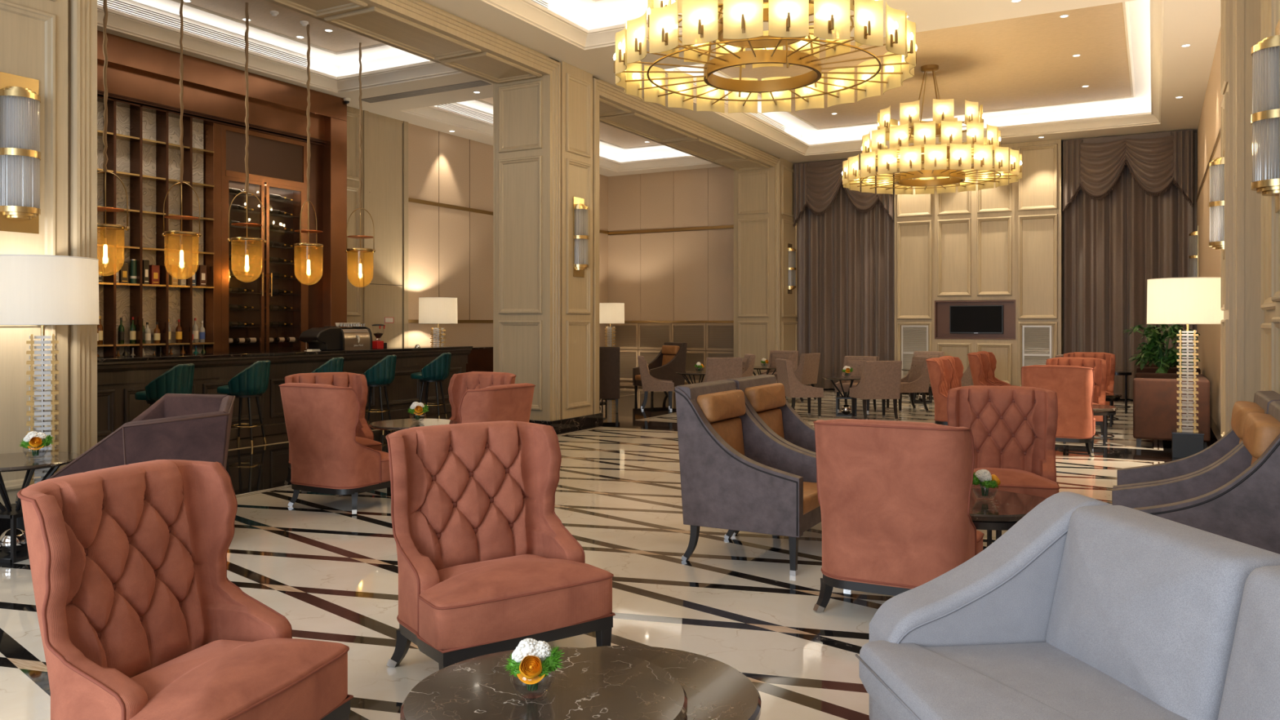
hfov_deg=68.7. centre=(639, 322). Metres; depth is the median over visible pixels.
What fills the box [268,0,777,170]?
trim
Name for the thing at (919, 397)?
round table
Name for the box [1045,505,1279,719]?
cushion
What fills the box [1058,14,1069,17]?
recessed light
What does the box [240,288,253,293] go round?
bottle
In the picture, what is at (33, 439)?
flower bowl
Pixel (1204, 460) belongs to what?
leather armchair
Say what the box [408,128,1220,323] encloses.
trim
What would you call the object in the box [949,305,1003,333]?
television
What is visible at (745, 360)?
cushion
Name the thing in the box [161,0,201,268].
pendant lamp
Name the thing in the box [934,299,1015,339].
trim
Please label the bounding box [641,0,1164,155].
trim
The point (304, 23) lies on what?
smoke detector
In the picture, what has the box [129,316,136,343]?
bottle
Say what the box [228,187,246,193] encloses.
bottle
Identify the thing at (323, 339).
hood
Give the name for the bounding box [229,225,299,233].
wire shelf
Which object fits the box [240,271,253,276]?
bottle
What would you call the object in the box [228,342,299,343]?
wire shelf
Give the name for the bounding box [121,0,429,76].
ceiling
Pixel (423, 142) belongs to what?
wall
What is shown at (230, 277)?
wire shelf
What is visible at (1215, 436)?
baseboard
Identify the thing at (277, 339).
bottle
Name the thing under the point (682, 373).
round table
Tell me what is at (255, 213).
wire shelf
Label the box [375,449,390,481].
seat cushion
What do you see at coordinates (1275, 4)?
pillar
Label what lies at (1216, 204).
wall light
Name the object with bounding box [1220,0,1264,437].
pillar
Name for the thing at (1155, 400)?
armchair
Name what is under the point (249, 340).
bottle
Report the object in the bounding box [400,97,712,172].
trim
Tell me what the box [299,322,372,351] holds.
espresso machine
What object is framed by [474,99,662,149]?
trim
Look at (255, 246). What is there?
wire shelf
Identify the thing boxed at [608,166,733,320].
wall
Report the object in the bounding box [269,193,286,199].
bottle
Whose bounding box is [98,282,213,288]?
shelf
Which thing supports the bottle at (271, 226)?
on the wine cabinet at (277, 165)
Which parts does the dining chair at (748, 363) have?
panel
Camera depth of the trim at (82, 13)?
7.30 m
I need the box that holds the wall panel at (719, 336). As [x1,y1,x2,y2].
[706,323,733,360]
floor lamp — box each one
[0,253,99,531]
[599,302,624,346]
[1146,276,1223,458]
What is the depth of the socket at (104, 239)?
10.38 m
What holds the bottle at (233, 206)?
on the wine cabinet at (277, 165)
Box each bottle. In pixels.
[97,315,102,344]
[97,328,98,344]
[115,347,120,355]
[117,317,124,343]
[122,346,128,355]
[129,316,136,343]
[130,347,135,355]
[142,324,145,343]
[144,322,151,343]
[153,322,160,343]
[168,319,170,342]
[175,319,182,342]
[180,344,186,354]
[192,318,198,342]
[193,345,198,353]
[199,320,204,342]
[200,344,206,353]
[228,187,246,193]
[228,203,246,209]
[228,253,244,259]
[228,270,246,275]
[228,287,246,292]
[228,304,246,309]
[228,321,246,326]
[228,337,235,342]
[229,220,240,225]
[234,337,247,342]
[235,190,253,195]
[239,304,253,309]
[239,321,253,326]
[240,205,253,211]
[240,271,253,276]
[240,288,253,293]
[245,337,259,342]
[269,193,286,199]
[269,208,285,214]
[269,224,286,230]
[269,240,285,246]
[269,257,286,262]
[269,272,286,278]
[269,288,286,293]
[269,305,286,310]
[269,321,286,326]
[269,337,275,342]
[275,337,286,342]
[276,195,292,201]
[279,273,292,278]
[279,321,292,326]
[280,210,292,215]
[280,226,292,231]
[280,242,292,247]
[280,257,292,262]
[280,288,292,293]
[280,305,292,310]
[285,337,299,342]
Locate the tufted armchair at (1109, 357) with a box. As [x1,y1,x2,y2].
[1062,351,1115,417]
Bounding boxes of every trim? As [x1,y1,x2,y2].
[69,0,560,454]
[97,4,462,93]
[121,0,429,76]
[171,0,386,54]
[179,0,381,52]
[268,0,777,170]
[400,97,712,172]
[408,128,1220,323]
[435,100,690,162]
[438,131,470,319]
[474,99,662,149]
[480,0,885,49]
[480,97,660,147]
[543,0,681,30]
[592,77,779,413]
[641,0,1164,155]
[664,0,1151,144]
[702,1,1135,129]
[896,143,1057,386]
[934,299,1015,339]
[1232,0,1244,408]
[1260,0,1275,391]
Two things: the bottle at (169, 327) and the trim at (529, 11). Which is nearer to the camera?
the trim at (529, 11)
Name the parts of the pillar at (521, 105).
panel moulding, panel moulding, panel moulding, panel moulding, panel moulding, panel moulding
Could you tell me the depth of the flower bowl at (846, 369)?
15.24 m
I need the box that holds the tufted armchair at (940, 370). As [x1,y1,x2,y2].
[925,357,952,425]
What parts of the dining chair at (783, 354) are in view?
panel, panel, panel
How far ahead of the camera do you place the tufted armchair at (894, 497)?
4.58 m
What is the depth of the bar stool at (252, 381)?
11.34 m
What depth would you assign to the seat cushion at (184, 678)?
2.89 m
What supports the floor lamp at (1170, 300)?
on the floor
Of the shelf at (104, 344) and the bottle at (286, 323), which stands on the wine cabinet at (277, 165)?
the bottle at (286, 323)
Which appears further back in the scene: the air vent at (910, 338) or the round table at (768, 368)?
the air vent at (910, 338)
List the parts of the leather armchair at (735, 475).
leg, panel, leg, panel, panel, leg, seat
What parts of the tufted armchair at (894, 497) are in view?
leg, rail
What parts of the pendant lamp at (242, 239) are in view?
tube bulb, stem rod, cord, arch frame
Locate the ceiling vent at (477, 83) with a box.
[361,80,491,102]
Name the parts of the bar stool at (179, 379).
seat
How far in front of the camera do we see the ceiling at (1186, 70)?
12.92 m
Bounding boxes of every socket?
[103,238,106,244]
[180,244,183,250]
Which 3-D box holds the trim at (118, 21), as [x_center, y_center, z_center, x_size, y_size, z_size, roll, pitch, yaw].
[-5.606,-3.743,10.666,2.630,0.205,8.150,0,0,29]
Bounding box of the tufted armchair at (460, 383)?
[448,371,515,423]
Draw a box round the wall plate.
[384,317,393,323]
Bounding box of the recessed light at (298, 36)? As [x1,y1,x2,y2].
[295,35,304,38]
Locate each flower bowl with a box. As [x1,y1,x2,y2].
[19,431,54,460]
[407,401,428,422]
[505,638,564,702]
[693,361,704,370]
[760,358,768,367]
[841,365,853,377]
[972,469,1000,498]
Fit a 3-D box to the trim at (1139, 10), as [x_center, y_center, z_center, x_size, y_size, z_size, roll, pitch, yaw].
[4.715,-3.980,15.406,7.010,0.340,7.890,0,0,29]
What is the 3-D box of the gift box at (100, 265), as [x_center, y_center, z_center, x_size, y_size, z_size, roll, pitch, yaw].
[-6.874,-0.632,11.857,0.082,0.240,0.100,0,0,29]
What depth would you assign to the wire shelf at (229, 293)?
14.03 m
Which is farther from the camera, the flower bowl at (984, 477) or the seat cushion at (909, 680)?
the flower bowl at (984, 477)
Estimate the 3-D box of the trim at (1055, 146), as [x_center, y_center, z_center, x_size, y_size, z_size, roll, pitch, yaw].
[6.885,-1.125,19.304,3.155,4.850,0.067,0,0,29]
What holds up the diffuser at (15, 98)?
attached to the wall light at (20, 97)
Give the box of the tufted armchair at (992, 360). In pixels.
[977,351,1017,386]
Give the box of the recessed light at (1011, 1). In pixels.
[1010,0,1022,2]
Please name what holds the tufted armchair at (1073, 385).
on the floor
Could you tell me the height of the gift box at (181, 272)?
0.270 m
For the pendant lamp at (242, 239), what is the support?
hanging from the trim at (287, 22)
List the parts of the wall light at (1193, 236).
plate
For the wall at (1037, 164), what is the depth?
19.16 m
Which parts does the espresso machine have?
trim, cup rail, trim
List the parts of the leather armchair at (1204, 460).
panel, panel, panel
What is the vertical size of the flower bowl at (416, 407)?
0.183 m
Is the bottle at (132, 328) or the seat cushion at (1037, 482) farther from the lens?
the bottle at (132, 328)
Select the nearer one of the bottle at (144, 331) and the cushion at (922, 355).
the bottle at (144, 331)
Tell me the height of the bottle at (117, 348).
0.281 m
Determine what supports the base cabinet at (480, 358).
on the floor
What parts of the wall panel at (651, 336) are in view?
slat panel, slat panel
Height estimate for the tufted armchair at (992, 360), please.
1.032 m
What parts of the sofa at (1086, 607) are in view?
arm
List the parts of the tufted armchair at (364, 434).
leg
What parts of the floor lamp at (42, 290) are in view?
rod, lamp shade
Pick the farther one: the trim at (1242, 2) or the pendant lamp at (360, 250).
the pendant lamp at (360, 250)
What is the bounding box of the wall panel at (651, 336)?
[638,323,671,366]
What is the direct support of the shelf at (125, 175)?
attached to the bar
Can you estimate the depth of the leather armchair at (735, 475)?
5.82 m
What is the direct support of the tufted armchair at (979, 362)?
on the floor
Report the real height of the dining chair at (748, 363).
0.930 m
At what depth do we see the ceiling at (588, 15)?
12.29 m
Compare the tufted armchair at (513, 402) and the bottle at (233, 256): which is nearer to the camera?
the tufted armchair at (513, 402)
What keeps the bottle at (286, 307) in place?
on the wine cabinet at (277, 165)
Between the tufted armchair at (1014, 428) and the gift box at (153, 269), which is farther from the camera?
the gift box at (153, 269)
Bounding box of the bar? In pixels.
[97,30,346,356]
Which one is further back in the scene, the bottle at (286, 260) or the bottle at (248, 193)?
the bottle at (286, 260)
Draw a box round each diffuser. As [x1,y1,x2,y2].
[15,97,22,206]
[582,209,582,264]
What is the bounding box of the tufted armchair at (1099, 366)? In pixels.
[1045,357,1106,437]
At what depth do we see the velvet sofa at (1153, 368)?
13.48 m
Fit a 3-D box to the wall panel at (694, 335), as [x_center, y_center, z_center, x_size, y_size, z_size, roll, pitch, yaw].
[1.173,0.755,22.157,0.896,1.490,0.120,0,0,29]
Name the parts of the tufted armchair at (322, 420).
leg, rail, leg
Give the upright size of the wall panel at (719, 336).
1.490 m
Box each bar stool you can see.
[134,363,195,406]
[217,360,271,447]
[311,356,344,373]
[363,355,396,425]
[410,352,451,418]
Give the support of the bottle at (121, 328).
on the bar
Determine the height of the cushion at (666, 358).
0.412 m
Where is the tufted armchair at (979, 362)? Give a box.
[967,352,999,386]
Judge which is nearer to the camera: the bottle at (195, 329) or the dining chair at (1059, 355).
the bottle at (195, 329)
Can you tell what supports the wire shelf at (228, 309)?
attached to the wine cabinet at (277, 165)
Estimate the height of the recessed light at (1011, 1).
0.007 m
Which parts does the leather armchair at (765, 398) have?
panel, panel, panel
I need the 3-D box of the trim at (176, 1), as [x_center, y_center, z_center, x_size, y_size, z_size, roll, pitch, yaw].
[-5.606,-4.103,10.666,1.790,0.035,7.310,0,0,29]
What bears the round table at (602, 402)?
on the floor
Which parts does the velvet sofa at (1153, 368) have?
arm, arm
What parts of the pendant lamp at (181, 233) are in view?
tube bulb, stem rod, cord, arch frame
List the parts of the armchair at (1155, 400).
leg, arm, backrest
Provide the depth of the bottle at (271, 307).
14.22 m
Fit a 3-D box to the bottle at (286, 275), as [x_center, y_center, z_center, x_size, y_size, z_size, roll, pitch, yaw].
[-5.514,-0.722,14.505,0.074,0.074,0.311,0,0,29]
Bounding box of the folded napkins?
[304,349,321,351]
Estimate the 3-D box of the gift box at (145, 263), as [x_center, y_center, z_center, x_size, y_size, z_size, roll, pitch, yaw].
[-6.566,-0.672,12.418,0.082,0.320,0.075,0,0,29]
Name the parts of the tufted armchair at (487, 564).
leg, leg, rail, leg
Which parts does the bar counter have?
panel, panel, panel, panel, cornice, panel, panel, panel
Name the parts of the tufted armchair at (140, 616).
rail, leg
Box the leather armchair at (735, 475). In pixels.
[674,379,821,576]
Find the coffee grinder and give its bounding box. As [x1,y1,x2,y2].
[372,324,386,348]
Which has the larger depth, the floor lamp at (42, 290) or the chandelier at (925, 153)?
the chandelier at (925, 153)
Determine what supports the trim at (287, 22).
attached to the ceiling at (386, 56)
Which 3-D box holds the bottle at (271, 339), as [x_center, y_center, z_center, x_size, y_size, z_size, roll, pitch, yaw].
[-5.612,0.256,14.287,0.074,0.074,0.301,0,0,17]
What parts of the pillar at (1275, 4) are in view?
panel moulding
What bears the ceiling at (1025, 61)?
attached to the trim at (1139, 10)
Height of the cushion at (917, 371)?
0.408 m
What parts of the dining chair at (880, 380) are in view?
leg, panel, leg, panel, leg, leg, panel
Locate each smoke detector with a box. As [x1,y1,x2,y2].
[270,10,278,16]
[300,20,308,26]
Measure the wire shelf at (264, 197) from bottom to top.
0.008 m
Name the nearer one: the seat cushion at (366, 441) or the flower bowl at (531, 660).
the flower bowl at (531, 660)
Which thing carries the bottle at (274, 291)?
on the wine cabinet at (277, 165)
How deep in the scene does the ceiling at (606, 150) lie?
22.16 m
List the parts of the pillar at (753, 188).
panel moulding, panel moulding, panel moulding, panel moulding, panel moulding, panel moulding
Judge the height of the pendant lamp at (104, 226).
3.587 m
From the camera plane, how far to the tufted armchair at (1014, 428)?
6.94 m
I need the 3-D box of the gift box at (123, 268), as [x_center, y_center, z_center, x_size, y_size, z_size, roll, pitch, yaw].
[-6.710,-0.642,12.155,0.082,0.260,0.100,0,0,29]
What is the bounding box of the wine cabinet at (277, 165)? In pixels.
[221,124,308,352]
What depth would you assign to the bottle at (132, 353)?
12.25 m
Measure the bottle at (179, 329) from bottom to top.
0.321 m
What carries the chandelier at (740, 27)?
hanging from the trim
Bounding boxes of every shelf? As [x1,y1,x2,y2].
[97,129,213,154]
[97,168,213,188]
[97,205,213,221]
[97,244,213,254]
[97,342,213,346]
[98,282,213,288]
[228,191,299,203]
[228,208,299,217]
[228,242,299,249]
[228,258,299,264]
[228,275,299,279]
[228,292,299,295]
[228,309,299,311]
[228,326,299,327]
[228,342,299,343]
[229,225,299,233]
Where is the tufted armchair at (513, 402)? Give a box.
[458,382,535,423]
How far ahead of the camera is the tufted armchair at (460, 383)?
9.16 m
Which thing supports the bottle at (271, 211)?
on the wine cabinet at (277, 165)
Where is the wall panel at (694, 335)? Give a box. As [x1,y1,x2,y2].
[671,323,706,384]
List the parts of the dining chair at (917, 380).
leg, leg, panel, leg, panel, panel, leg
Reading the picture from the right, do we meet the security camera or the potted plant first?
the potted plant
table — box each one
[0,451,80,563]
[368,418,457,494]
[400,645,761,719]
[599,399,606,404]
[675,371,705,384]
[752,366,776,375]
[822,375,861,416]
[901,368,932,403]
[969,488,1046,549]
[1062,404,1117,446]
[1105,392,1121,426]
[1114,371,1132,413]
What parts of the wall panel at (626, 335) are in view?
slat panel, slat panel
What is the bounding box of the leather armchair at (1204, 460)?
[1112,391,1279,488]
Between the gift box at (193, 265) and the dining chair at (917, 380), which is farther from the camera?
the dining chair at (917, 380)
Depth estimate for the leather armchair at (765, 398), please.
6.91 m
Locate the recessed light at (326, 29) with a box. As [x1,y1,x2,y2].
[324,28,333,31]
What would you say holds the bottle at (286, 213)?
on the wine cabinet at (277, 165)
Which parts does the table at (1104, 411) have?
leg, leg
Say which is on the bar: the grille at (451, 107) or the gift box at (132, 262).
the gift box at (132, 262)
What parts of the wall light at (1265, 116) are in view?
plate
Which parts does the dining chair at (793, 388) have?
panel, leg, panel, leg, leg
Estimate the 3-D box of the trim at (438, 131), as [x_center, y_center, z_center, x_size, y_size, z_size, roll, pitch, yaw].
[-2.482,-1.850,20.214,0.010,3.580,5.558,0,0,29]
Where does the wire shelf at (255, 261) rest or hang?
attached to the wine cabinet at (277, 165)
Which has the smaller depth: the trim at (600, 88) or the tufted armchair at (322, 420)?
the tufted armchair at (322, 420)
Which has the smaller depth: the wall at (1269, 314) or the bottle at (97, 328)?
the wall at (1269, 314)
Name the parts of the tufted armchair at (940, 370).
rail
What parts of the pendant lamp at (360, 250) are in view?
tube bulb, stem rod, cord, arch frame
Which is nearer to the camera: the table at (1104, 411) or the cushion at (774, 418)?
the cushion at (774, 418)
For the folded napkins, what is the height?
0.022 m
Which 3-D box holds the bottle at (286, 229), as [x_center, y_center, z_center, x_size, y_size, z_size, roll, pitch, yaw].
[-5.514,-1.452,14.505,0.074,0.074,0.311,0,0,29]
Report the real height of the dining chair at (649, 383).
0.930 m
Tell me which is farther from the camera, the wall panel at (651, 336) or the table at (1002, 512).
the wall panel at (651, 336)
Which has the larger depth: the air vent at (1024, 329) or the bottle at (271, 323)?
the air vent at (1024, 329)
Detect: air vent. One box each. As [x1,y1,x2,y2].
[901,325,928,378]
[1022,325,1051,366]
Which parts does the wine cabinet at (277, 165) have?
frame, door, door handle, panel, frame, frame, door handle, door, frame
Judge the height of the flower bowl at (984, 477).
0.183 m
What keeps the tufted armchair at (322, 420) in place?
on the floor
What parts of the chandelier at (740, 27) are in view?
glass panel, glass panel, glass panel, glass panel, glass panel, glass panel, glass panel, candle arm, glass panel, candle arm, glass panel, candle arm, glass panel, candle arm, candle arm, glass panel, glass panel, candle arm, candle arm, candle arm, glass panel, candle arm, glass panel, glass panel, candle arm, rod, candle arm, glass panel, candle arm, glass panel, rod, glass panel, bulb, glass panel, candle arm, glass panel, glass panel, glass panel, candle arm, rod, glass panel, bulb, candle arm, glass panel, glass panel, candle arm, glass panel, rod, candle arm, candle arm, glass panel, bulb, candle arm, glass panel, glass panel, candle arm, glass panel, candle arm, candle arm, glass panel, candle arm, candle arm, glass panel, glass panel, candle arm, bulb, glass panel, glass panel, glass panel, glass panel, glass panel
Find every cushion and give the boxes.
[129,638,347,719]
[355,435,382,451]
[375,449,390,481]
[418,554,612,650]
[635,374,640,380]
[644,359,649,374]
[662,354,675,365]
[710,417,744,455]
[742,356,748,373]
[756,408,784,439]
[763,372,777,378]
[769,353,793,372]
[803,481,820,515]
[838,382,857,390]
[844,359,873,382]
[859,640,1188,719]
[907,360,924,382]
[915,354,940,357]
[971,467,1058,497]
[976,529,982,554]
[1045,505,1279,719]
[1092,402,1102,421]
[1093,417,1095,434]
[1217,565,1279,719]
[1250,456,1257,465]
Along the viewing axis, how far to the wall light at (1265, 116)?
5.56 m
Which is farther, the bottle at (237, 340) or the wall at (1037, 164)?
the wall at (1037, 164)
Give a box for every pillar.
[0,0,69,533]
[494,57,603,432]
[734,156,797,375]
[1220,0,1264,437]
[1271,0,1279,394]
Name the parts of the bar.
carved panel, carved panel, carved panel, carved panel, carved panel, cornice, divider post, post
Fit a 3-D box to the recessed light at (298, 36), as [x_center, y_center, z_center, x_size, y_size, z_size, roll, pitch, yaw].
[-4.876,-4.104,13.442,0.124,0.007,0.124,0,0,29]
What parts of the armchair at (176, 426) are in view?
arm, backrest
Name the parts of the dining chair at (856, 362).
leg, panel, leg, panel, leg, leg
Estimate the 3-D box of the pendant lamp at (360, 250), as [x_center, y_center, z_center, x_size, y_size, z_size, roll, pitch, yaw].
[-4.100,-2.314,13.735,0.382,3.588,0.382,0,0,-30]
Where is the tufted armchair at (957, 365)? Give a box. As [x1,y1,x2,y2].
[939,355,964,388]
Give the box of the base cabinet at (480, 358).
[466,345,493,372]
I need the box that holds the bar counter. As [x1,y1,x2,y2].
[97,345,472,443]
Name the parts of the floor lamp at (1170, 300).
lamp shade, rod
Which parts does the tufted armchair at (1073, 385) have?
rail, leg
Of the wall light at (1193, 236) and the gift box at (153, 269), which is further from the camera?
the wall light at (1193, 236)
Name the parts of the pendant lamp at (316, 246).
arch frame, tube bulb, stem rod, cord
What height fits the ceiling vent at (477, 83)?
0.012 m
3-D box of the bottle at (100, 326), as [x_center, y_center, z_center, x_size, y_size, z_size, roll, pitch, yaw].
[-6.851,0.091,11.879,0.074,0.361,0.074,0,0,29]
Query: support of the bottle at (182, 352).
on the bar
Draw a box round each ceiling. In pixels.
[97,0,1220,176]
[720,2,1131,128]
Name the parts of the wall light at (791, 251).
plate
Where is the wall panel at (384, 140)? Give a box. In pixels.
[346,106,408,347]
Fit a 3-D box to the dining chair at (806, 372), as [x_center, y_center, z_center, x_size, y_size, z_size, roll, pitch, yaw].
[3.053,1.042,18.000,0.619,0.930,0.600,0,0,40]
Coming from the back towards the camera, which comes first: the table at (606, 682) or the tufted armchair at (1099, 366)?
the tufted armchair at (1099, 366)
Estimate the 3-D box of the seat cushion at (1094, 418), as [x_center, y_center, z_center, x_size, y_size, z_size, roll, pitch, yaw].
[4.897,1.167,10.944,0.746,0.255,0.501,0,0,29]
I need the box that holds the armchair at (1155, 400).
[1133,372,1210,448]
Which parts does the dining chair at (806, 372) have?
panel, panel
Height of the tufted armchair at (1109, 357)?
1.032 m
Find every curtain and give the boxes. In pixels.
[792,157,894,388]
[1062,128,1193,399]
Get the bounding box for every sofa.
[855,491,1279,719]
[1136,363,1200,373]
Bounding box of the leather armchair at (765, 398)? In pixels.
[727,373,816,535]
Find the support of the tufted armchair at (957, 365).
on the floor
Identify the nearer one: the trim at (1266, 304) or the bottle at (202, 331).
the trim at (1266, 304)
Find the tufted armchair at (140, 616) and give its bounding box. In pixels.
[17,459,353,719]
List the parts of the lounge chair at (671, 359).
leg, seat, panel, panel, panel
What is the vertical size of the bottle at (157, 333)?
0.281 m
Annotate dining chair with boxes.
[637,355,674,410]
[701,357,742,382]
[742,353,755,377]
[760,350,798,380]
[774,358,823,417]
[777,352,820,402]
[835,355,879,413]
[849,360,902,420]
[886,355,932,412]
[908,351,944,398]
[960,364,973,386]
[1055,354,1063,357]
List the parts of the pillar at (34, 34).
panel moulding, panel moulding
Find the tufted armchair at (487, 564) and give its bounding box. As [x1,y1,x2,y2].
[385,420,615,670]
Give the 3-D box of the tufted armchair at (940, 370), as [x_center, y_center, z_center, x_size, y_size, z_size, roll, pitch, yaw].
[4.268,0.992,12.600,0.750,1.032,0.775,0,0,29]
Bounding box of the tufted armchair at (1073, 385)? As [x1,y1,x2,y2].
[1021,364,1096,456]
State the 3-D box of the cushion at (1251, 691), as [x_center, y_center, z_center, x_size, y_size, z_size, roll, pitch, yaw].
[1.619,0.858,2.033,0.314,0.485,0.750,0,0,-6]
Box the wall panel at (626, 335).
[605,323,639,384]
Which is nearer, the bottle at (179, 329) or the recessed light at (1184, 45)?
the recessed light at (1184, 45)
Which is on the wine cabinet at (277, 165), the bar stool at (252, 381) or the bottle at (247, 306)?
the bottle at (247, 306)
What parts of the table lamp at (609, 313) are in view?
lamp shade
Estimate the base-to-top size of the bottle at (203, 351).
0.321 m
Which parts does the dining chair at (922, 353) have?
panel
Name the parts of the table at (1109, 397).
leg, leg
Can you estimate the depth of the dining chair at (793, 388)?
14.70 m
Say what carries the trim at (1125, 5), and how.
attached to the trim at (1139, 10)
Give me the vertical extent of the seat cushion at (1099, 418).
0.255 m
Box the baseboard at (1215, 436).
[827,388,1221,444]
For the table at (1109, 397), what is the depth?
13.49 m
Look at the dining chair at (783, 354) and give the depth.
19.46 m
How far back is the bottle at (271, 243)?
14.23 m
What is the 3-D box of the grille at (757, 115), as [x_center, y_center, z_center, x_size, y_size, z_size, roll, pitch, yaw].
[1.788,-3.970,17.325,0.030,0.220,5.100,0,0,29]
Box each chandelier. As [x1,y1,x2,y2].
[613,0,916,113]
[841,64,1022,194]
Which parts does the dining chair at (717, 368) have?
panel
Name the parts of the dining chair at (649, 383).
panel, leg, panel, panel, leg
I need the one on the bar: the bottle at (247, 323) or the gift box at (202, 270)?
the gift box at (202, 270)
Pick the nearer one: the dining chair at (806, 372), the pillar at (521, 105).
the pillar at (521, 105)
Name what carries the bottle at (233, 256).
on the wine cabinet at (277, 165)
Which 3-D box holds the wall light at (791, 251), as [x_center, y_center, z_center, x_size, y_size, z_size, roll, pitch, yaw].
[3.433,-1.220,21.065,0.149,1.130,0.280,0,0,29]
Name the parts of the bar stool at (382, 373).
leg, seat, backrest, leg, leg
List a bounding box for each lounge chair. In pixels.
[599,346,619,413]
[632,342,686,399]
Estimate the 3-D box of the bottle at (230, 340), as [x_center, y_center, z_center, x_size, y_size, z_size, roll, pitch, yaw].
[-5.958,0.256,13.656,0.074,0.074,0.301,0,0,17]
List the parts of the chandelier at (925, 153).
glass panel, glass panel, glass panel, glass panel, glass panel, glass panel, glass panel, glass panel, candle arm, candle arm, candle arm, candle arm, candle arm, glass panel, glass panel, glass panel, candle arm, glass panel, glass panel, candle arm, glass panel, candle arm, glass panel, glass panel, candle arm, glass panel, candle arm, candle arm, glass panel, rod, glass panel, candle arm, glass panel, candle arm, glass panel, rod, rod, glass panel, glass panel, candle arm, glass panel, rod, rod, candle arm, glass panel, rod, glass panel, glass panel, candle arm, candle arm, glass panel, glass panel, candle arm, glass panel, candle arm, candle arm, glass panel, glass panel, glass panel, candle arm, glass panel, candle arm, candle arm, glass panel, glass panel, glass panel, candle arm, candle arm, candle arm, glass panel, candle arm, glass panel, glass panel, glass panel, glass panel, glass panel, glass panel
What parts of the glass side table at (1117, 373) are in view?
leg, leg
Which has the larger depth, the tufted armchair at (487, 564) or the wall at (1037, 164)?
the wall at (1037, 164)
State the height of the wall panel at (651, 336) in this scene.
1.490 m
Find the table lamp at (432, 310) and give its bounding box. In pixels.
[418,297,457,346]
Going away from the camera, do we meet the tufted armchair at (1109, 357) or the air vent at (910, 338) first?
the tufted armchair at (1109, 357)
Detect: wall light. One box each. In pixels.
[0,71,40,234]
[573,196,588,277]
[787,243,795,293]
[1188,225,1198,277]
[1208,149,1224,259]
[1250,17,1279,213]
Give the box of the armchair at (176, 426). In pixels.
[47,393,235,479]
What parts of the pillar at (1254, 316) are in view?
panel moulding, panel moulding, panel moulding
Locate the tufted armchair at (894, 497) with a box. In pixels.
[813,418,984,613]
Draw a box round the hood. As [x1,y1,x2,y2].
[299,327,341,351]
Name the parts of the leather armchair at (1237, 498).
panel, panel, panel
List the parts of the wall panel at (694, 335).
slat panel, slat panel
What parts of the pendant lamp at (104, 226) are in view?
stem rod, tube bulb, cord, arch frame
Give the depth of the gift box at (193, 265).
13.01 m
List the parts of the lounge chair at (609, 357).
leg, panel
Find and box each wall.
[408,123,608,346]
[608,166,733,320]
[894,138,1063,386]
[1192,132,1196,365]
[1196,29,1223,431]
[1264,0,1275,391]
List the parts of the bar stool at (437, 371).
seat, leg, leg, seat, backrest, leg, leg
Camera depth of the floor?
5.63 m
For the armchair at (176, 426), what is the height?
0.945 m
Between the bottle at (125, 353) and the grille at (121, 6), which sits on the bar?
the bottle at (125, 353)
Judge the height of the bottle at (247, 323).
0.074 m
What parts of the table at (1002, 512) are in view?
leg, leg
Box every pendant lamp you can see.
[97,0,129,263]
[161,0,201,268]
[226,2,266,271]
[293,24,323,277]
[345,42,375,283]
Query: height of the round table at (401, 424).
0.620 m
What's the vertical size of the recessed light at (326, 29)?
0.007 m
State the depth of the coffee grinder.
14.54 m
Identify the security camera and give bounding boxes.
[343,97,350,104]
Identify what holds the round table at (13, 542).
on the floor
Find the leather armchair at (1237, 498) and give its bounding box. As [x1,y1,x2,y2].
[1111,400,1279,554]
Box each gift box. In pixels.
[98,263,102,282]
[115,258,119,283]
[119,262,128,283]
[129,259,136,284]
[142,259,149,284]
[149,265,159,284]
[168,264,177,284]
[177,266,186,285]
[192,264,195,285]
[196,265,206,286]
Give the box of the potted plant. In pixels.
[1124,324,1199,373]
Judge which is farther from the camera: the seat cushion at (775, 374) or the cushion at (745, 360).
the seat cushion at (775, 374)
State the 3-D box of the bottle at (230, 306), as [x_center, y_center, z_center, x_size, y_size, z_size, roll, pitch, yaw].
[-5.877,-0.232,13.655,0.074,0.074,0.311,0,0,29]
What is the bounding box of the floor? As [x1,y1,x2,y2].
[0,383,1212,719]
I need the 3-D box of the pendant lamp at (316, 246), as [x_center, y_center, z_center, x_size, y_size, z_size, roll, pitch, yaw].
[-4.562,-2.314,12.893,0.382,3.588,0.382,0,0,-32]
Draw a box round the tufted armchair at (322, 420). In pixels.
[278,382,391,515]
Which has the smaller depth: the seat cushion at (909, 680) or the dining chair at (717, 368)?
the seat cushion at (909, 680)
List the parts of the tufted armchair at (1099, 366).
rail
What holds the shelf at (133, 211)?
attached to the bar
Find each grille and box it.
[97,0,307,67]
[437,103,493,124]
[530,0,549,8]
[674,70,785,131]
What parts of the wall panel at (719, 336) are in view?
slat panel, slat panel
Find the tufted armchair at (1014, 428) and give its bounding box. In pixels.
[946,385,1059,497]
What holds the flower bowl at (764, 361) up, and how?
on the round table at (768, 368)
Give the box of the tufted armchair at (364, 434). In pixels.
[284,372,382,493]
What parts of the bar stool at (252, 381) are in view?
seat, leg, seat, backrest, leg, leg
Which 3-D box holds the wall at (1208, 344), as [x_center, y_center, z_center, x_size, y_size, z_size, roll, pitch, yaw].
[8.321,-1.070,13.485,0.180,5.140,10.250,0,0,29]
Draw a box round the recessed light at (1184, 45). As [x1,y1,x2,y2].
[1180,44,1191,47]
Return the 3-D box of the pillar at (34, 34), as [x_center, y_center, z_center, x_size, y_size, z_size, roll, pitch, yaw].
[-5.417,-1.069,6.148,1.077,5.138,3.225,0,0,29]
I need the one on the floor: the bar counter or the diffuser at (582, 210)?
the bar counter

